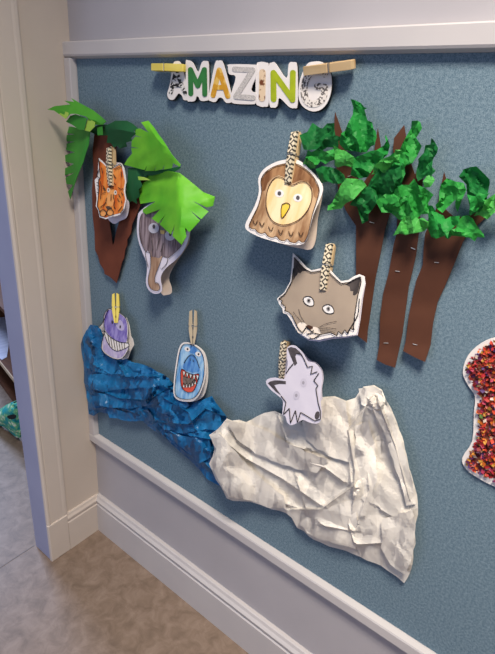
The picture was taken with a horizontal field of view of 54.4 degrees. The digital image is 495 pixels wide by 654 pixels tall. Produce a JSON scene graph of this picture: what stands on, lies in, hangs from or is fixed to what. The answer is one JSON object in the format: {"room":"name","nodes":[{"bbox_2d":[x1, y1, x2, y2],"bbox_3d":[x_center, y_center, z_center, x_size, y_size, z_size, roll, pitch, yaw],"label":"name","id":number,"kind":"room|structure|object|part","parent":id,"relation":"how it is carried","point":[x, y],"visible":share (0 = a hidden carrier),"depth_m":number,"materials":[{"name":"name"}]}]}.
{"room":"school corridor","nodes":[
{"label":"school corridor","id":0,"kind":"room"},
{"bbox_2d":[17,0,97,511],"bbox_3d":[-0.407,-0.599,0.887,0.064,2.600,0.129,20,28,32],"label":"wall","id":1,"kind":"structure","parent":0,"point":[44,24],"depth_m":1.03,"materials":[{"name":"paint"}]},
{"bbox_2d":[0,0,70,561],"bbox_3d":[-0.465,-0.350,0.931,0.080,2.100,0.059,20,28,32],"label":"door frame","id":2,"kind":"structure","parent":1,"relation":"in","point":[22,281],"depth_m":1.03,"materials":[{"name":"paint"}]},
{"bbox_2d":[67,493,97,548],"bbox_3d":[-0.459,0.545,1.357,0.010,0.124,0.105,20,28,32],"label":"baseboard","id":3,"kind":"structure","parent":1,"relation":"attached to","point":[82,519],"depth_m":1.35,"materials":[{"name":"paint"}]},
{"bbox_2d":[0,385,248,653],"bbox_3d":[-0.582,0.992,0.483,5.400,0.030,4.200,20,28,32],"label":"floor","id":4,"kind":"structure","parent":0,"point":[94,598],"depth_m":1.21,"materials":[{"name":"plastic"}]},
{"bbox_2d":[0,282,15,400],"bbox_3d":[-0.912,0.059,1.996,0.260,0.455,0.780,-15,30,-39],"label":"bookcase","id":5,"kind":"object","parent":4,"relation":"on","point":[6,373],"visible":0.02,"depth_m":1.99,"materials":[{"name":"brown wood"}]},
{"bbox_3d":[-0.897,-0.143,1.910,0.240,0.015,0.750,-15,30,-39],"label":"shelf","id":6,"kind":"part","parent":5,"relation":"part of","materials":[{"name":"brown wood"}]},
{"bbox_2d":[0,317,8,359],"bbox_3d":[-1.130,-0.007,2.177,0.076,0.001,0.720,-8,26,-27],"label":"paper sheet","id":7,"kind":"object","parent":5,"relation":"on","point":[4,344],"visible":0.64,"depth_m":2.05,"materials":[{"name":"paper"}]},
{"bbox_3d":[-0.917,0.091,2.007,0.246,0.014,0.750,-15,30,-39],"label":"shelf","id":8,"kind":"part","parent":5,"relation":"part of","materials":[{"name":"brown wood"}]},
{"bbox_3d":[-0.920,0.256,2.087,0.220,0.020,0.750,-15,30,-39],"label":"shelf","id":9,"kind":"part","parent":5,"relation":"part of","materials":[{"name":"brown wood"}]},
{"bbox_2d":[0,400,20,437],"bbox_3d":[-0.990,0.349,1.842,0.532,0.331,0.046,20,28,32],"label":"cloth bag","id":10,"kind":"object","parent":4,"relation":"on","point":[9,417],"visible":0.85,"depth_m":1.68,"materials":[{"name":"teal fabric"}]},
{"bbox_2d":[0,545,33,567],"bbox_3d":[-0.864,0.730,1.010,0.002,0.002,0.889,20,28,32],"label":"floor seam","id":11,"kind":"structure","parent":4,"relation":"attached to","point":[33,545],"depth_m":1.30,"materials":[{"name":"grey"}]},
{"bbox_2d":[67,0,494,653],"bbox_3d":[0.932,-0.166,0.111,3.270,2.600,0.096,20,28,32],"label":"wall","id":12,"kind":"structure","parent":0,"point":[310,619],"depth_m":0.91,"materials":[{"name":"paint"}]},
{"bbox_2d":[96,493,311,653],"bbox_3d":[0.836,0.995,0.534,3.204,0.124,0.016,20,28,32],"label":"baseboard","id":13,"kind":"structure","parent":12,"relation":"attached to","point":[236,619],"depth_m":1.18,"materials":[{"name":"paint"}]},
{"bbox_2d":[62,21,494,653],"bbox_3d":[0.541,0.212,0.489,2.336,0.930,0.017,20,28,32],"label":"notice board","id":14,"kind":"object","parent":12,"relation":"attached to","point":[441,76],"visible":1,"depth_m":0.76,"materials":[{"name":"blue fabric"}]},
{"bbox_2d":[95,158,128,223],"bbox_3d":[-0.262,-0.257,0.926,0.097,0.122,0.035,20,28,32],"label":"card","id":15,"kind":"object","parent":14,"relation":"attached to","point":[112,204],"visible":1,"depth_m":0.92,"materials":[{"name":"brown paper"}]},
{"bbox_2d":[106,147,115,185],"bbox_3d":[-0.256,-0.303,0.910,0.026,0.071,0.023,24,30,39],"label":"clothespin","id":16,"kind":"object","parent":15,"relation":"attached to","point":[110,151],"visible":1,"depth_m":0.91,"materials":[{"name":"brown wood"}]},
{"bbox_3d":[-0.261,-0.303,0.906,0.010,0.072,0.008,8,9,44],"label":"leg","id":17,"kind":"part","parent":16,"relation":"part of","materials":[{"name":"wood"}]},
{"bbox_3d":[-0.254,-0.303,0.912,0.010,0.072,0.008,8,9,44],"label":"leg","id":18,"kind":"part","parent":16,"relation":"part of","materials":[{"name":"brown wood"}]},
{"bbox_2d":[47,98,214,282],"bbox_3d":[-0.240,-0.233,0.913,0.449,0.355,0.064,21,28,34],"label":"palm tree","id":19,"kind":"object","parent":14,"relation":"attached to","point":[172,193],"visible":0.95,"depth_m":0.88,"materials":[{"name":"green paper"}]},
{"bbox_2d":[81,325,226,485],"bbox_3d":[-0.220,0.167,1.054,0.476,0.273,0.046,20,28,32],"label":"crumpled paper","id":20,"kind":"object","parent":14,"relation":"attached to","point":[126,390],"visible":0.94,"depth_m":1.05,"materials":[{"name":"blue paper"}]},
{"bbox_2d":[99,308,133,359],"bbox_3d":[-0.297,0.015,1.065,0.121,0.110,0.032,20,28,32],"label":"card","id":21,"kind":"object","parent":20,"relation":"attached to","point":[117,343],"visible":1,"depth_m":1.06,"materials":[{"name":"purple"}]},
{"bbox_2d":[112,293,119,322],"bbox_3d":[-0.285,-0.041,1.044,0.017,0.064,0.032,2,23,-6],"label":"clothespin","id":22,"kind":"object","parent":21,"relation":"attached to","point":[115,302],"visible":1,"depth_m":1.04,"materials":[{"name":"yellow wood"}]},
{"bbox_3d":[-0.289,-0.041,1.044,0.008,0.065,0.010,0,3,-6],"label":"leg","id":23,"kind":"part","parent":22,"relation":"part of","materials":[{"name":"yellow wood"}]},
{"bbox_3d":[-0.281,-0.041,1.045,0.008,0.065,0.010,0,3,-6],"label":"leg","id":24,"kind":"part","parent":22,"relation":"part of","materials":[{"name":"yellow wood"}]},
{"bbox_2d":[173,342,207,401],"bbox_3d":[-0.113,0.095,0.947,0.085,0.132,0.030,20,28,32],"label":"card","id":25,"kind":"object","parent":20,"relation":"attached to","point":[191,368],"visible":1,"depth_m":0.94,"materials":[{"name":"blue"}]},
{"bbox_2d":[189,310,197,343],"bbox_3d":[-0.104,0.000,0.916,0.017,0.066,0.022,3,23,-4],"label":"clothespin","id":26,"kind":"object","parent":25,"relation":"on","point":[192,329],"visible":1,"depth_m":0.91,"materials":[{"name":"brown wood"}]},
{"bbox_3d":[-0.108,0.000,0.916,0.008,0.065,0.010,1,12,-4],"label":"leg","id":27,"kind":"part","parent":26,"relation":"part of","materials":[{"name":"brown wood"}]},
{"bbox_3d":[-0.099,0.000,0.917,0.008,0.065,0.010,1,12,-4],"label":"leg","id":28,"kind":"part","parent":26,"relation":"part of","materials":[{"name":"brown wood"}]},
{"bbox_2d":[137,202,190,294],"bbox_3d":[-0.153,-0.141,0.894,0.142,0.182,0.033,20,28,32],"label":"card","id":29,"kind":"object","parent":14,"relation":"attached to","point":[161,251],"visible":0.84,"depth_m":0.90,"materials":[{"name":"grey paper"}]},
{"bbox_2d":[167,60,332,112],"bbox_3d":[-0.011,-0.364,0.721,0.312,0.066,0.008,20,28,32],"label":"banner","id":30,"kind":"object","parent":14,"relation":"attached to","point":[313,93],"visible":1,"depth_m":0.70,"materials":[{"name":"printed paper"},{"name":"white card"},{"name":"wood"}]},
{"bbox_2d":[151,63,185,71],"bbox_3d":[-0.129,-0.422,0.785,0.077,0.013,0.017,23,29,35],"label":"clothespin","id":31,"kind":"object","parent":30,"relation":"attached to","point":[159,67],"visible":1,"depth_m":0.78,"materials":[{"name":"yellow wood"}]},
{"bbox_2d":[303,59,355,75],"bbox_3d":[0.105,-0.337,0.625,0.072,0.021,0.019,16,26,26],"label":"clothespin","id":32,"kind":"object","parent":30,"relation":"attached to","point":[329,67],"visible":1,"depth_m":0.62,"materials":[{"name":"brown wood"}]},
{"bbox_3d":[0.108,-0.339,0.629,0.071,0.010,0.008,10,36,31],"label":"leg","id":33,"kind":"part","parent":32,"relation":"part of","materials":[{"name":"brown wood"}]},
{"bbox_3d":[0.509,0.627,0.665,2.336,0.027,0.017,20,28,32],"label":"frame rail","id":34,"kind":"part","parent":14,"relation":"part of","materials":[{"name":"paint"}]},
{"bbox_3d":[0.573,-0.202,0.313,2.336,0.028,0.017,20,28,32],"label":"frame rail","id":35,"kind":"part","parent":14,"relation":"part of","materials":[{"name":"paint"}]},
{"bbox_2d":[245,160,322,249],"bbox_3d":[0.054,-0.179,0.704,0.119,0.125,0.047,20,28,32],"label":"card","id":36,"kind":"object","parent":14,"relation":"attached to","point":[284,213],"visible":1,"depth_m":0.70,"materials":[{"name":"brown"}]},
{"bbox_2d":[285,131,300,182],"bbox_3d":[0.065,-0.243,0.689,0.016,0.071,0.031,16,26,25],"label":"clothespin","id":37,"kind":"object","parent":36,"relation":"attached to","point":[294,146],"visible":1,"depth_m":0.68,"materials":[{"name":"brown wood"}]},
{"bbox_3d":[0.068,-0.242,0.691,0.010,0.072,0.008,15,9,42],"label":"leg","id":38,"kind":"part","parent":37,"relation":"part of","materials":[{"name":"brown wood"}]},
{"bbox_2d":[266,345,323,424],"bbox_3d":[0.083,0.094,0.779,0.123,0.130,0.040,24,30,38],"label":"card","id":39,"kind":"object","parent":14,"relation":"attached to","point":[300,390],"visible":1,"depth_m":0.77,"materials":[{"name":"grey paper"}]},
{"bbox_2d":[278,340,289,378],"bbox_3d":[0.061,0.057,0.811,0.013,0.072,0.017,24,30,38],"label":"clothespin","id":40,"kind":"object","parent":39,"relation":"attached to","point":[284,345],"visible":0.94,"depth_m":0.80,"materials":[{"name":"brown wood"}]},
{"bbox_2d":[209,385,417,582],"bbox_3d":[0.094,0.229,0.815,0.405,0.353,0.057,20,28,32],"label":"crumpled paper","id":41,"kind":"object","parent":14,"relation":"attached to","point":[344,479],"visible":0.96,"depth_m":0.80,"materials":[{"name":"white paper"}]},
{"bbox_2d":[277,253,365,341],"bbox_3d":[0.105,-0.032,0.716,0.159,0.123,0.042,24,30,38],"label":"card","id":42,"kind":"object","parent":14,"relation":"attached to","point":[316,314],"visible":1,"depth_m":0.71,"materials":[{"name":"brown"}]},
{"bbox_2d":[320,243,335,290],"bbox_3d":[0.117,-0.088,0.703,0.016,0.068,0.032,14,25,22],"label":"clothespin","id":43,"kind":"object","parent":42,"relation":"attached to","point":[327,264],"visible":1,"depth_m":0.70,"materials":[{"name":"brown wood"}]},
{"bbox_3d":[0.119,-0.087,0.705,0.010,0.069,0.008,12,6,37],"label":"leg","id":44,"kind":"part","parent":43,"relation":"part of","materials":[{"name":"beige wood"}]},
{"bbox_2d":[300,99,389,342],"bbox_3d":[0.119,-0.142,0.675,0.150,0.321,0.042,20,28,32],"label":"tree","id":45,"kind":"object","parent":14,"relation":"attached to","point":[359,201],"visible":0.96,"depth_m":0.65,"materials":[{"name":"green paper"}]},
{"bbox_2d":[368,120,437,367],"bbox_3d":[0.189,-0.097,0.635,0.086,0.323,0.041,20,28,32],"label":"tree","id":46,"kind":"object","parent":14,"relation":"attached to","point":[400,192],"visible":1,"depth_m":0.61,"materials":[{"name":"green paper"}]},
{"bbox_2d":[403,166,494,361],"bbox_3d":[0.252,-0.065,0.597,0.093,0.255,0.041,20,28,32],"label":"tree","id":47,"kind":"object","parent":14,"relation":"attached to","point":[445,234],"visible":1,"depth_m":0.60,"materials":[{"name":"brown paper"}]},
{"bbox_2d":[462,337,494,486],"bbox_3d":[0.334,0.118,0.618,0.134,0.218,0.014,20,28,32],"label":"card","id":48,"kind":"object","parent":14,"relation":"attached to","point":[479,365],"visible":1,"depth_m":0.64,"materials":[{"name":"red"}]}
]}

